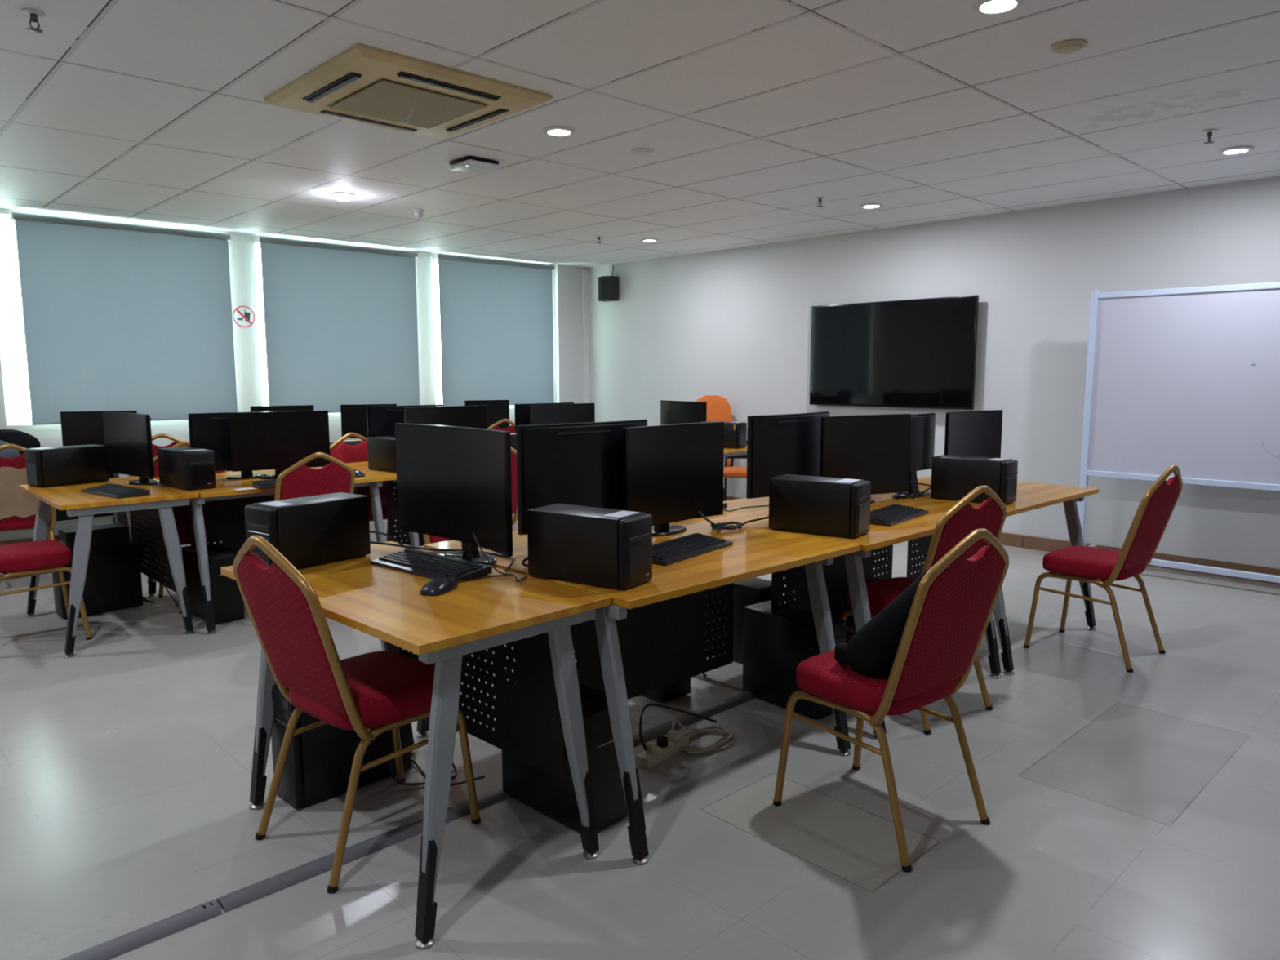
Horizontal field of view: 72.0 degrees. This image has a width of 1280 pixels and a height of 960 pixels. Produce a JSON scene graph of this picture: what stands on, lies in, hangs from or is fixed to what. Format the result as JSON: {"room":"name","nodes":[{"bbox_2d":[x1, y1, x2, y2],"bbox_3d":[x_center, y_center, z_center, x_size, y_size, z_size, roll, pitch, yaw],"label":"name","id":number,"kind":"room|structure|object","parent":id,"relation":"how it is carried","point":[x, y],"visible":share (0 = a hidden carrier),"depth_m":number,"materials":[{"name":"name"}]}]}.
{"room":"computer lab","nodes":[
{"label":"computer lab","id":0,"kind":"room"},
{"bbox_2d":[0,208,587,541],"bbox_3d":[-4.282,-0.863,7.764,9.770,2.703,0.300,-7,10,-43],"label":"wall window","id":1,"kind":"structure","parent":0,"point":[242,246],"depth_m":8.29,"materials":[{"name":"paint"}]},
{"bbox_2d":[0,216,31,424],"bbox_3d":[-4.515,-1.336,7.615,1.750,1.640,0.050,-7,10,-43],"label":"window","id":2,"kind":"structure","parent":1,"relation":"attached to","point":[2,220],"depth_m":7.08,"materials":[{"name":"white plastic"}]},
{"bbox_2d":[8,211,237,425],"bbox_3d":[-4.286,-1.324,7.477,1.620,1.647,0.124,-7,10,-43],"label":"roller blind","id":3,"kind":"object","parent":1,"relation":"attached to","point":[117,316],"visible":0.94,"depth_m":7.39,"materials":[{"name":"fabric"}]},
{"bbox_2d":[232,306,254,327],"bbox_3d":[-3.658,-1.508,8.141,0.196,0.196,0.004,-7,10,-43],"label":"sign","id":4,"kind":"object","parent":1,"relation":"attached to","point":[243,316],"visible":0.98,"depth_m":8.14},
{"bbox_2d":[253,235,420,413],"bbox_3d":[-2.934,-1.496,8.753,1.625,1.642,0.124,-7,10,-43],"label":"roller blind","id":5,"kind":"object","parent":1,"relation":"attached to","point":[340,320],"visible":0.89,"depth_m":8.68,"materials":[{"name":"fabric"}]},
{"bbox_2d":[431,253,555,406],"bbox_3d":[-1.610,-1.664,10.002,1.570,1.635,0.124,-7,10,-43],"label":"roller blind","id":6,"kind":"object","parent":1,"relation":"attached to","point":[496,332],"visible":0.91,"depth_m":9.94,"materials":[{"name":"fabric"}]},
{"bbox_2d":[0,513,1279,959],"bbox_3d":[-0.398,1.047,3.891,10.170,0.150,11.560,-7,10,-43],"label":"floor","id":7,"kind":"structure","parent":0,"point":[1135,815],"depth_m":2.86,"materials":[{"name":"tile"}]},
{"bbox_2d":[0,444,56,540],"bbox_3d":[-4.161,0.237,5.861,0.459,0.995,0.591,-5,9,-36],"label":"banquet chair","id":8,"kind":"object","parent":7,"relation":"on","point":[18,509],"visible":0.56,"depth_m":5.69,"materials":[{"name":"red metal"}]},
{"bbox_2d":[0,540,92,639],"bbox_3d":[-3.342,0.381,4.686,0.591,0.995,0.459,-7,10,-43],"label":"banquet chair","id":9,"kind":"object","parent":7,"relation":"on","point":[25,559],"visible":0.89,"depth_m":4.64,"materials":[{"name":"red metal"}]},
{"bbox_2d":[55,472,137,523],"bbox_3d":[-4.495,0.255,6.576,1.345,0.777,0.738,-7,10,-43],"label":"desk","id":10,"kind":"object","parent":7,"relation":"on","point":[61,515],"visible":0.04,"depth_m":6.87,"materials":[{"name":"brown wood"}]},
{"bbox_2d":[0,428,40,457],"bbox_3d":[-4.505,-0.231,6.231,0.443,0.256,0.315,-5,8,-33],"label":"backpack","id":11,"kind":"object","parent":10,"relation":"on","point":[7,436],"visible":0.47,"depth_m":6.19,"materials":[{"name":"black fabric"}]},
{"bbox_2d":[59,410,137,446],"bbox_3d":[-4.116,-0.346,6.758,0.506,0.370,0.161,-3,7,-19],"label":"monitor","id":12,"kind":"object","parent":10,"relation":"on","point":[77,428],"visible":0.38,"depth_m":6.64,"materials":[{"name":"black plastic"}]},
{"bbox_2d":[52,539,143,618],"bbox_3d":[-3.288,0.595,5.344,0.180,0.400,0.432,7,10,44],"label":"computer","id":13,"kind":"object","parent":7,"relation":"on","point":[113,581],"visible":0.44,"depth_m":5.31,"materials":[{"name":"black metal"}]},
{"bbox_2d":[58,522,129,551],"bbox_3d":[-3.289,0.342,5.312,0.170,0.110,0.333,7,10,44],"label":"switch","id":14,"kind":"object","parent":13,"relation":"on","point":[113,534],"visible":0.75,"depth_m":5.28,"materials":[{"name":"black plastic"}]},
{"bbox_2d":[18,476,198,657],"bbox_3d":[-3.057,0.439,5.061,0.688,0.777,1.144,-7,10,-43],"label":"desk","id":15,"kind":"object","parent":7,"relation":"on","point":[69,498],"visible":0.93,"depth_m":4.83,"materials":[{"name":"brown wood"}]},
{"bbox_2d":[24,444,109,487],"bbox_3d":[-3.420,-0.088,5.265,0.164,0.221,0.388,5,9,34],"label":"desktop computer","id":16,"kind":"object","parent":15,"relation":"on","point":[46,467],"visible":1,"depth_m":5.19,"materials":[{"name":"black metal"}]},
{"bbox_2d":[26,463,37,484],"bbox_3d":[-3.522,-0.035,5.109,0.127,0.115,0.004,5,9,34],"label":"vent grille","id":17,"kind":"object","parent":16,"relation":"attached to","point":[31,468],"depth_m":5.11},
{"bbox_2d":[80,484,150,498],"bbox_3d":[-2.880,0.059,4.836,0.450,0.033,0.165,5,9,36],"label":"keyboard","id":18,"kind":"object","parent":15,"relation":"on","point":[112,491],"visible":1,"depth_m":4.77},
{"bbox_2d":[102,411,159,485],"bbox_3d":[-2.978,-0.189,5.254,0.577,0.423,0.160,5,9,37],"label":"monitor","id":19,"kind":"object","parent":15,"relation":"on","point":[127,436],"visible":1,"depth_m":5.22,"materials":[{"name":"black plastic"}]},
{"bbox_2d":[60,899,222,959],"bbox_3d":[-1.525,1.194,2.023,1.055,0.019,0.076,-7,10,-43],"label":"conduit","id":20,"kind":"object","parent":7,"relation":"on","point":[124,944],"visible":1,"depth_m":2.26,"materials":[{"name":"black plastic"}]},
{"bbox_2d":[128,433,190,528],"bbox_3d":[-3.639,0.123,6.782,0.459,0.995,0.591,-4,8,-27],"label":"banquet chair","id":21,"kind":"object","parent":7,"relation":"on","point":[175,440],"visible":0.09,"depth_m":6.49,"materials":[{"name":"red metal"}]},
{"bbox_2d":[153,441,226,613],"bbox_3d":[-2.783,0.268,5.594,0.459,0.995,0.591,-6,9,-40],"label":"banquet chair","id":22,"kind":"object","parent":7,"relation":"on","point":[180,513],"visible":0.13,"depth_m":5.60,"materials":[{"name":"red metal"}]},
{"bbox_2d":[182,543,244,624],"bbox_3d":[-2.528,0.609,5.221,0.432,0.400,0.180,7,10,43],"label":"computer","id":23,"kind":"object","parent":7,"relation":"on","point":[228,600],"visible":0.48,"depth_m":5.11,"materials":[{"name":"black metal"}]},
{"bbox_2d":[147,466,396,635],"bbox_3d":[-2.330,0.365,5.654,1.248,0.777,1.173,-7,10,-43],"label":"desk","id":24,"kind":"object","parent":7,"relation":"on","point":[224,510],"visible":0.35,"depth_m":5.32,"materials":[{"name":"brown wood"}]},
{"bbox_2d":[157,446,216,490],"bbox_3d":[-2.627,-0.070,5.109,0.388,0.221,0.164,6,9,40],"label":"desktop computer","id":25,"kind":"object","parent":24,"relation":"on","point":[185,468],"visible":1,"depth_m":5.01,"materials":[{"name":"black metal"}]},
{"bbox_2d":[191,465,214,487],"bbox_3d":[-2.477,-0.023,4.995,0.004,0.115,0.127,6,9,40],"label":"vent grille","id":26,"kind":"object","parent":25,"relation":"attached to","point":[201,476],"depth_m":4.99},
{"bbox_2d":[187,410,286,479],"bbox_3d":[-2.486,-0.220,5.545,0.595,0.411,0.160,-7,10,-43],"label":"monitor","id":27,"kind":"object","parent":24,"relation":"on","point":[210,431],"visible":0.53,"depth_m":5.44,"materials":[{"name":"black plastic"}]},
{"bbox_2d":[228,410,330,479],"bbox_3d":[-2.262,-0.221,5.527,0.576,0.418,0.161,-5,8,-32],"label":"monitor","id":28,"kind":"object","parent":24,"relation":"on","point":[277,441],"visible":0.82,"depth_m":5.44,"materials":[{"name":"black plastic"}]},
{"bbox_2d":[274,452,355,500],"bbox_3d":[-1.997,0.315,5.208,0.459,0.995,0.591,-7,10,-43],"label":"banquet chair","id":29,"kind":"object","parent":7,"relation":"on","point":[299,480],"visible":0.43,"depth_m":4.97,"materials":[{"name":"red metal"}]},
{"bbox_2d":[271,684,411,808],"bbox_3d":[-1.046,0.869,3.091,0.180,0.400,0.432,7,10,44],"label":"computer","id":30,"kind":"object","parent":7,"relation":"on","point":[317,768],"visible":0.57,"depth_m":2.96,"materials":[{"name":"black metal"}]},
{"bbox_2d":[232,535,480,893],"bbox_3d":[-0.874,0.622,2.709,0.459,0.995,0.591,6,9,41],"label":"banquet chair","id":31,"kind":"object","parent":7,"relation":"on","point":[371,695],"visible":0.92,"depth_m":2.56,"materials":[{"name":"red fabric"}]},
{"bbox_2d":[329,432,395,542],"bbox_3d":[-1.948,0.166,6.409,0.459,0.995,0.591,-7,10,-43],"label":"banquet chair","id":32,"kind":"object","parent":7,"relation":"on","point":[344,452],"visible":0.23,"depth_m":6.49,"materials":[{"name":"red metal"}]},
{"bbox_2d":[344,461,425,546],"bbox_3d":[-1.436,0.266,6.449,1.144,0.777,1.138,-7,10,-43],"label":"desk","id":33,"kind":"object","parent":7,"relation":"on","point":[416,540],"visible":0.14,"depth_m":6.09,"materials":[{"name":"brown wood"}]},
{"bbox_2d":[367,435,396,471],"bbox_3d":[-1.657,-0.175,5.945,0.388,0.221,0.164,6,9,40],"label":"desktop computer","id":34,"kind":"object","parent":33,"relation":"on","point":[381,451],"visible":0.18,"depth_m":5.90,"materials":[{"name":"black metal"}]},
{"bbox_2d":[365,404,442,437],"bbox_3d":[-1.647,-0.325,6.351,0.600,0.420,0.160,-7,10,-43],"label":"monitor","id":35,"kind":"object","parent":33,"relation":"on","point":[381,421],"visible":0.4,"depth_m":6.22,"materials":[{"name":"black plastic"}]},
{"bbox_2d":[404,404,486,429],"bbox_3d":[-1.404,-0.313,6.252,0.630,0.420,0.160,-6,9,-41],"label":"monitor","id":36,"kind":"object","parent":33,"relation":"on","point":[468,416],"visible":0.26,"depth_m":6.22,"materials":[{"name":"black plastic"}]},
{"bbox_2d":[220,541,611,950],"bbox_3d":[-0.763,0.710,2.839,1.274,0.777,0.688,7,10,44],"label":"desk","id":37,"kind":"object","parent":7,"relation":"on","point":[534,616],"visible":0.91,"depth_m":2.59,"materials":[{"name":"brown wood"}]},
{"bbox_2d":[244,492,370,568],"bbox_3d":[-1.157,0.178,3.082,0.164,0.221,0.388,5,9,36],"label":"desktop computer","id":38,"kind":"object","parent":37,"relation":"on","point":[320,529],"visible":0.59,"depth_m":3.01,"materials":[{"name":"black metal"}]},
{"bbox_2d":[248,530,271,565],"bbox_3d":[-1.265,0.230,2.929,0.127,0.115,0.004,5,9,36],"label":"vent grille","id":39,"kind":"object","parent":38,"relation":"attached to","point":[256,550],"depth_m":2.92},
{"bbox_2d":[370,548,492,581],"bbox_3d":[-0.711,0.285,2.975,0.450,0.033,0.165,6,9,40],"label":"keyboard","id":40,"kind":"object","parent":37,"relation":"on","point":[410,561],"visible":1,"depth_m":2.94,"materials":[{"name":"plastic"}]},
{"bbox_2d":[369,541,515,572],"bbox_3d":[-0.693,0.251,3.165,0.671,0.054,0.215,3,8,27],"label":"cable","id":41,"kind":"object","parent":37,"relation":"on","point":[509,566],"visible":0.73,"depth_m":3.27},
{"bbox_2d":[395,422,512,564],"bbox_3d":[-0.608,0.048,3.101,0.160,0.473,0.685,-7,10,-44],"label":"monitor","id":42,"kind":"object","parent":37,"relation":"on","point":[454,482],"visible":0.94,"depth_m":3.07,"materials":[{"name":"black plastic"}]},
{"bbox_2d":[419,573,506,595],"bbox_3d":[-0.553,0.304,2.767,0.092,0.044,0.342,5,9,35],"label":"computer mouse","id":43,"kind":"object","parent":37,"relation":"on","point":[438,585],"visible":1,"depth_m":2.66,"materials":[{"name":"black plastic"}]},
{"bbox_2d":[215,691,756,912],"bbox_3d":[0.517,0.951,3.965,4.588,0.019,0.079,-7,10,-43],"label":"conduit","id":44,"kind":"object","parent":7,"relation":"on","point":[239,898],"visible":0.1,"depth_m":2.70,"materials":[{"name":"black plastic"}]},
{"bbox_2d":[511,447,517,530],"bbox_3d":[-1.089,0.215,6.007,0.459,0.995,0.591,-5,9,-35],"label":"banquet chair","id":45,"kind":"object","parent":7,"relation":"on","point":[513,452],"visible":0.07,"depth_m":5.91,"materials":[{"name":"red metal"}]},
{"bbox_2d":[502,680,626,833],"bbox_3d":[-0.255,0.890,2.916,0.432,0.400,0.180,7,10,43],"label":"computer","id":46,"kind":"object","parent":7,"relation":"on","point":[554,797],"visible":0.54,"depth_m":2.79,"materials":[{"name":"black metal"}]},
{"bbox_2d":[416,518,860,865],"bbox_3d":[0.002,0.637,3.424,1.248,0.777,1.303,-7,10,-43],"label":"desk","id":47,"kind":"object","parent":7,"relation":"on","point":[652,636],"visible":0.64,"depth_m":3.32,"materials":[{"name":"brown wood"}]},
{"bbox_2d":[515,419,647,535],"bbox_3d":[-0.162,0.017,3.366,0.625,0.468,0.160,-6,9,-41],"label":"monitor","id":48,"kind":"object","parent":47,"relation":"on","point":[577,464],"visible":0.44,"depth_m":3.28,"materials":[{"name":"black plastic"}]},
{"bbox_2d":[527,503,652,590],"bbox_3d":[-0.160,0.208,2.824,0.388,0.221,0.164,5,8,33],"label":"desktop computer","id":49,"kind":"object","parent":47,"relation":"on","point":[608,548],"visible":1,"depth_m":2.74,"materials":[{"name":"black metal"}]},
{"bbox_2d":[629,540,652,583],"bbox_3d":[0.003,0.253,2.729,0.004,0.115,0.127,5,8,33],"label":"vent grille","id":50,"kind":"object","parent":49,"relation":"attached to","point":[640,554],"depth_m":2.72,"materials":[{"name":"plastic"}]},
{"bbox_2d":[622,422,724,536],"bbox_3d":[0.096,-0.006,3.631,0.160,0.448,0.585,7,10,44],"label":"monitor","id":51,"kind":"object","parent":47,"relation":"on","point":[672,473],"visible":0.8,"depth_m":3.60,"materials":[{"name":"black plastic"}]},
{"bbox_2d":[652,533,733,565],"bbox_3d":[0.157,0.250,3.251,0.165,0.033,0.450,5,9,36],"label":"keyboard","id":52,"kind":"object","parent":47,"relation":"on","point":[667,553],"visible":0.92,"depth_m":3.23,"materials":[{"name":"plastic"}]},
{"bbox_2d":[710,515,768,529],"bbox_3d":[0.412,0.179,3.769,0.275,0.043,0.115,-4,8,-30],"label":"cable","id":53,"kind":"object","parent":47,"relation":"on","point":[722,525],"visible":0.98,"depth_m":3.75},
{"bbox_2d":[635,729,688,768],"bbox_3d":[0.087,1.003,3.322,0.060,0.075,0.260,5,9,38],"label":"power strip","id":54,"kind":"object","parent":7,"relation":"on","point":[665,748],"visible":0.99,"depth_m":3.29,"materials":[{"name":"beige plastic"}]},
{"bbox_2d":[641,677,690,702],"bbox_3d":[0.015,0.753,4.024,0.180,0.400,0.432,-7,10,-43],"label":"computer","id":55,"kind":"object","parent":7,"relation":"on","point":[681,688],"visible":0.12,"depth_m":3.87,"materials":[{"name":"black metal"}]},
{"bbox_2d":[639,703,716,751],"bbox_3d":[0.125,0.933,3.457,0.106,0.169,0.485,6,9,39],"label":"cable","id":56,"kind":"object","parent":7,"relation":"on","point":[648,704],"visible":1,"depth_m":3.45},
{"bbox_2d":[671,718,733,753],"bbox_3d":[0.247,0.972,3.442,0.272,0.104,0.171,-7,10,-43],"label":"cable","id":57,"kind":"object","parent":7,"relation":"on","point":[690,749],"visible":0.79,"depth_m":3.43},
{"bbox_2d":[696,395,733,500],"bbox_3d":[0.678,-0.272,9.109,0.592,1.185,0.613,2,7,17],"label":"office chair","id":58,"kind":"object","parent":7,"relation":"on","point":[718,409],"visible":0.13,"depth_m":9.25,"materials":[{"name":"orange"}]},
{"bbox_2d":[723,454,746,501],"bbox_3d":[1.030,0.009,8.553,0.440,0.757,0.444,1,7,5],"label":"chair","id":59,"kind":"object","parent":7,"relation":"on","point":[729,472],"visible":0.3,"depth_m":8.39,"materials":[{"name":"orange"}]},
{"bbox_2d":[723,446,746,474],"bbox_3d":[0.495,0.062,8.077,0.628,0.777,1.200,-7,10,-43],"label":"desk","id":60,"kind":"object","parent":7,"relation":"on","point":[727,451],"visible":0.02,"depth_m":7.57,"materials":[{"name":"brown wood"}]},
{"bbox_2d":[660,400,706,425],"bbox_3d":[0.349,-0.543,8.229,0.160,0.386,0.600,-6,9,-41],"label":"monitor","id":61,"kind":"object","parent":60,"relation":"on","point":[672,412],"visible":0.5,"depth_m":8.17,"materials":[{"name":"black plastic"}]},
{"bbox_2d":[699,421,746,448],"bbox_3d":[0.730,-0.397,7.719,0.388,0.221,0.169,4,8,32],"label":"desktop computer","id":62,"kind":"object","parent":60,"relation":"on","point":[735,433],"visible":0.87,"depth_m":7.60,"materials":[{"name":"black metal"}]},
{"bbox_2d":[705,577,780,662],"bbox_3d":[0.493,0.696,4.476,0.180,0.400,0.432,-7,10,-43],"label":"computer","id":63,"kind":"object","parent":7,"relation":"on","point":[752,591],"visible":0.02,"depth_m":4.34,"materials":[{"name":"black metal"}]},
{"bbox_2d":[742,600,846,719],"bbox_3d":[0.667,0.774,3.840,0.180,0.400,0.432,-6,9,-39],"label":"computer","id":64,"kind":"object","parent":7,"relation":"on","point":[775,642],"visible":0.55,"depth_m":3.79,"materials":[{"name":"black metal"}]},
{"bbox_2d":[698,496,1001,740],"bbox_3d":[0.896,0.537,4.219,1.144,0.777,1.268,-7,10,-43],"label":"desk","id":65,"kind":"object","parent":7,"relation":"on","point":[851,571],"visible":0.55,"depth_m":3.99,"materials":[{"name":"brown wood"}]},
{"bbox_2d":[746,411,830,498],"bbox_3d":[0.780,-0.089,4.256,0.630,0.458,0.160,-7,10,-43],"label":"monitor","id":66,"kind":"object","parent":65,"relation":"on","point":[778,445],"visible":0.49,"depth_m":4.15,"materials":[{"name":"black plastic"}]},
{"bbox_2d":[768,474,871,538],"bbox_3d":[0.744,0.104,3.654,0.388,0.221,0.164,5,9,35],"label":"desktop computer","id":67,"kind":"object","parent":65,"relation":"on","point":[822,505],"visible":1,"depth_m":3.58,"materials":[{"name":"black metal"}]},
{"bbox_2d":[857,501,870,533],"bbox_3d":[0.904,0.150,3.554,0.004,0.115,0.127,5,9,35],"label":"vent grille","id":68,"kind":"object","parent":67,"relation":"attached to","point":[864,507],"depth_m":3.55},
{"bbox_2d":[819,413,911,503],"bbox_3d":[1.086,-0.105,4.434,0.577,0.445,0.160,-4,8,-29],"label":"monitor","id":69,"kind":"object","parent":65,"relation":"on","point":[874,449],"visible":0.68,"depth_m":4.40,"materials":[{"name":"black plastic"}]},
{"bbox_2d":[870,503,928,526],"bbox_3d":[1.147,0.156,4.003,0.165,0.033,0.450,5,9,38],"label":"keyboard","id":70,"kind":"object","parent":65,"relation":"on","point":[893,514],"visible":0.96,"depth_m":3.97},
{"bbox_2d":[773,528,1008,871],"bbox_3d":[0.800,0.607,2.807,0.459,0.995,0.591,-6,9,-39],"label":"banquet chair","id":71,"kind":"object","parent":7,"relation":"on","point":[953,603],"visible":0.9,"depth_m":2.64,"materials":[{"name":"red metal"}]},
{"bbox_2d":[834,567,931,676],"bbox_3d":[0.798,0.413,2.753,0.321,0.370,0.336,-6,9,-39],"label":"shoulder bag","id":72,"kind":"object","parent":71,"relation":"on","point":[872,651],"visible":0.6,"depth_m":2.65,"materials":[{"name":"black fabric"}]},
{"bbox_2d":[840,485,1006,734],"bbox_3d":[1.190,0.487,3.769,0.459,0.995,0.591,-5,9,-36],"label":"banquet chair","id":73,"kind":"object","parent":7,"relation":"on","point":[961,519],"visible":0.45,"depth_m":3.54,"materials":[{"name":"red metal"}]},
{"bbox_2d":[870,476,1098,675],"bbox_3d":[1.835,0.446,4.948,1.229,0.777,1.083,-7,10,-43],"label":"desk","id":74,"kind":"object","parent":7,"relation":"on","point":[1029,495],"visible":0.18,"depth_m":4.69,"materials":[{"name":"brown wood"}]},
{"bbox_2d":[897,413,935,497],"bbox_3d":[1.464,-0.133,4.723,0.582,0.428,0.160,-6,9,-39],"label":"monitor","id":75,"kind":"object","parent":74,"relation":"on","point":[922,426],"visible":0.48,"depth_m":4.76,"materials":[{"name":"black plastic"}]},
{"bbox_2d":[944,409,1003,457],"bbox_3d":[1.854,-0.180,5.066,0.533,0.436,0.160,-5,9,-37],"label":"monitor","id":76,"kind":"object","parent":74,"relation":"on","point":[978,433],"visible":0.48,"depth_m":5.02,"materials":[{"name":"black plastic"}]},
{"bbox_2d":[930,454,1017,504],"bbox_3d":[1.712,-0.004,4.521,0.388,0.221,0.164,7,10,43],"label":"desktop computer","id":77,"kind":"object","parent":74,"relation":"on","point":[953,477],"visible":0.9,"depth_m":4.45,"materials":[{"name":"black metal"}]},
{"bbox_2d":[1006,476,1017,501],"bbox_3d":[1.856,0.044,4.400,0.004,0.115,0.127,7,10,43],"label":"vent grille","id":78,"kind":"object","parent":77,"relation":"attached to","point":[1011,488],"depth_m":4.39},
{"bbox_2d":[1023,465,1182,672],"bbox_3d":[2.370,0.397,4.489,0.459,0.995,0.591,-6,9,-41],"label":"banquet chair","id":79,"kind":"object","parent":7,"relation":"on","point":[1089,564],"visible":1,"depth_m":4.35,"materials":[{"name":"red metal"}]},
{"bbox_2d":[1077,281,1279,582],"bbox_3d":[4.115,-0.253,5.551,0.600,2.010,2.516,-7,10,-43],"label":"whiteboard","id":80,"kind":"object","parent":7,"relation":"on","point":[1188,379],"visible":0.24,"depth_m":5.96,"materials":[{"name":"white plastic"}]},
{"bbox_3d":[-2.539,0.024,8.424,1.345,0.777,0.738,-7,10,-43],"label":"desk","id":81,"kind":"object","parent":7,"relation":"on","visible":0},
{"bbox_2d":[340,404,396,438],"bbox_3d":[-2.525,-0.524,8.203,0.494,0.365,0.161,-3,8,-22],"label":"monitor","id":82,"kind":"object","parent":81,"relation":"on","point":[353,416],"visible":0.44,"depth_m":8.07,"materials":[{"name":"black plastic"}]},
{"bbox_3d":[-3.517,0.139,7.500,1.345,0.777,0.738,-7,10,-43],"label":"desk","id":83,"kind":"object","parent":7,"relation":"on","visible":0},
{"bbox_2d":[250,404,314,411],"bbox_3d":[-3.120,-0.465,7.698,0.510,0.373,0.161,-4,8,-27],"label":"monitor","id":84,"kind":"object","parent":83,"relation":"on","point":[297,407],"visible":0.2,"depth_m":7.61,"materials":[{"name":"black plastic"}]},
{"bbox_3d":[-0.542,0.169,7.225,1.229,0.777,1.083,-7,10,-43],"label":"desk","id":85,"kind":"object","parent":7,"relation":"on","visible":0},
{"bbox_2d":[514,402,573,433],"bbox_3d":[-0.734,-0.428,7.242,0.600,0.403,0.160,-7,10,-43],"label":"monitor","id":86,"kind":"object","parent":85,"relation":"on","point":[522,411],"visible":0.2,"depth_m":7.09,"materials":[{"name":"black plastic"}]},
{"bbox_2d":[530,403,595,425],"bbox_3d":[-0.652,-0.405,7.045,0.620,0.406,0.160,-6,9,-41],"label":"monitor","id":87,"kind":"object","parent":85,"relation":"on","point":[571,413],"visible":0.27,"depth_m":7.00,"materials":[{"name":"black plastic"}]},
{"bbox_3d":[-1.562,-0.092,9.347,1.345,0.777,0.738,-7,10,-43],"label":"desk","id":88,"kind":"object","parent":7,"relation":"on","visible":0},
{"bbox_2d":[464,400,509,428],"bbox_3d":[-1.589,-0.636,9.062,0.462,0.373,0.161,-3,8,-26],"label":"monitor","id":89,"kind":"object","parent":88,"relation":"on","point":[496,411],"visible":0.38,"depth_m":9.02,"materials":[{"name":"black plastic"}]},
{"bbox_2d":[0,0,1279,267],"bbox_3d":[-0.402,-1.770,3.544,10.170,0.120,11.560,-7,10,-43],"label":"ceiling","id":90,"kind":"structure","parent":0,"point":[750,113],"depth_m":4.42,"materials":[{"name":"tile"}]},
{"bbox_2d":[21,8,45,33],"bbox_3d":[-2.142,-1.620,3.117,0.072,0.065,0.071,-7,10,-43],"label":"sprinkler","id":91,"kind":"object","parent":90,"relation":"attached to","point":[34,14],"visible":1,"depth_m":3.11,"materials":[{"name":"silver metal"}]},
{"bbox_2d":[264,43,552,139],"bbox_3d":[-1.075,-1.720,4.087,0.950,0.109,0.950,-7,10,-43],"label":"air conditioner","id":92,"kind":"object","parent":90,"relation":"attached to","point":[364,84],"visible":1,"depth_m":3.94,"materials":[{"name":"beige plastic"}]},
{"bbox_2d":[328,79,487,128],"bbox_3d":[-1.075,-1.732,4.085,0.524,0.010,0.524,-7,10,-43],"label":"return grille","id":93,"kind":"object","parent":92,"relation":"attached to","point":[389,100],"depth_m":4.04,"materials":[{"name":"plastic"}]},
{"bbox_2d":[448,155,501,174],"bbox_3d":[-1.000,-1.903,5.336,0.230,0.051,0.235,-7,10,-43],"label":"wireless access point","id":94,"kind":"object","parent":90,"relation":"attached to","point":[469,164],"visible":1,"depth_m":5.29,"materials":[{"name":"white plastic"}]},
{"bbox_2d":[542,125,574,136],"bbox_3d":[-0.428,-1.838,4.651,0.170,0.014,0.170,-7,10,-43],"label":"recessed light","id":95,"kind":"object","parent":90,"relation":"in","point":[556,131],"visible":1,"depth_m":4.62,"materials":[{"name":"white plastic"}]},
{"bbox_2d":[972,0,1024,14],"bbox_3d":[1.237,-1.642,3.045,0.170,0.014,0.170,-7,10,-43],"label":"recessed light","id":96,"kind":"object","parent":90,"relation":"in","point":[980,6],"visible":1,"depth_m":3.05,"materials":[{"name":"white plastic"}]},
{"bbox_2d":[980,0,1015,11],"bbox_3d":[1.237,-1.641,3.045,0.116,0.012,0.116,-7,10,-43],"label":"diffuser","id":97,"kind":"object","parent":96,"relation":"attached to","point":[985,5],"depth_m":3.04,"materials":[{"name":"white"}]},
{"bbox_2d":[1050,39,1088,53],"bbox_3d":[1.679,-1.690,3.449,0.132,0.020,0.131,-7,10,-43],"label":"smoke detector","id":98,"kind":"object","parent":90,"relation":"attached to","point":[1067,46],"visible":1,"depth_m":3.42,"materials":[{"name":"beige plastic"}]},
{"bbox_2d":[587,176,1279,572],"bbox_3d":[3.211,-0.795,7.128,0.200,2.703,11.560,-7,10,-43],"label":"wall","id":99,"kind":"structure","parent":0,"point":[735,324],"depth_m":7.19,"materials":[{"name":"paint"}]},
{"bbox_2d":[582,269,590,403],"bbox_3d":[-0.664,-1.248,10.961,0.090,2.673,0.025,-7,10,-43],"label":"trim","id":100,"kind":"structure","parent":99,"relation":"attached to","point":[585,273],"depth_m":10.88,"materials":[{"name":"paint"}]},
{"bbox_2d":[598,265,618,302],"bbox_3d":[-0.381,-2.338,10.449,0.193,0.421,0.240,-7,10,-43],"label":"wall speaker","id":101,"kind":"object","parent":99,"relation":"attached to","point":[608,286],"visible":1,"depth_m":10.38,"materials":[{"name":"black plastic"}]},
{"bbox_2d":[598,276,608,299],"bbox_3d":[-0.437,-2.261,10.405,0.038,0.250,0.184,-7,10,-43],"label":"grille","id":102,"kind":"object","parent":101,"relation":"attached to","point":[603,282],"depth_m":10.38,"materials":[{"name":"black plastic"}]},
{"bbox_2d":[809,294,978,409],"bbox_3d":[2.232,-1.126,7.910,0.091,0.940,1.670,-6,9,-42],"label":"television","id":103,"kind":"object","parent":99,"relation":"attached to","point":[917,353],"visible":1,"depth_m":7.80,"materials":[{"name":"black plastic"}]},
{"bbox_2d":[726,495,1279,584],"bbox_3d":[3.182,0.509,7.165,0.014,0.105,11.024,-7,10,-43],"label":"baseboard","id":104,"kind":"structure","parent":99,"relation":"attached to","point":[1042,544],"depth_m":6.50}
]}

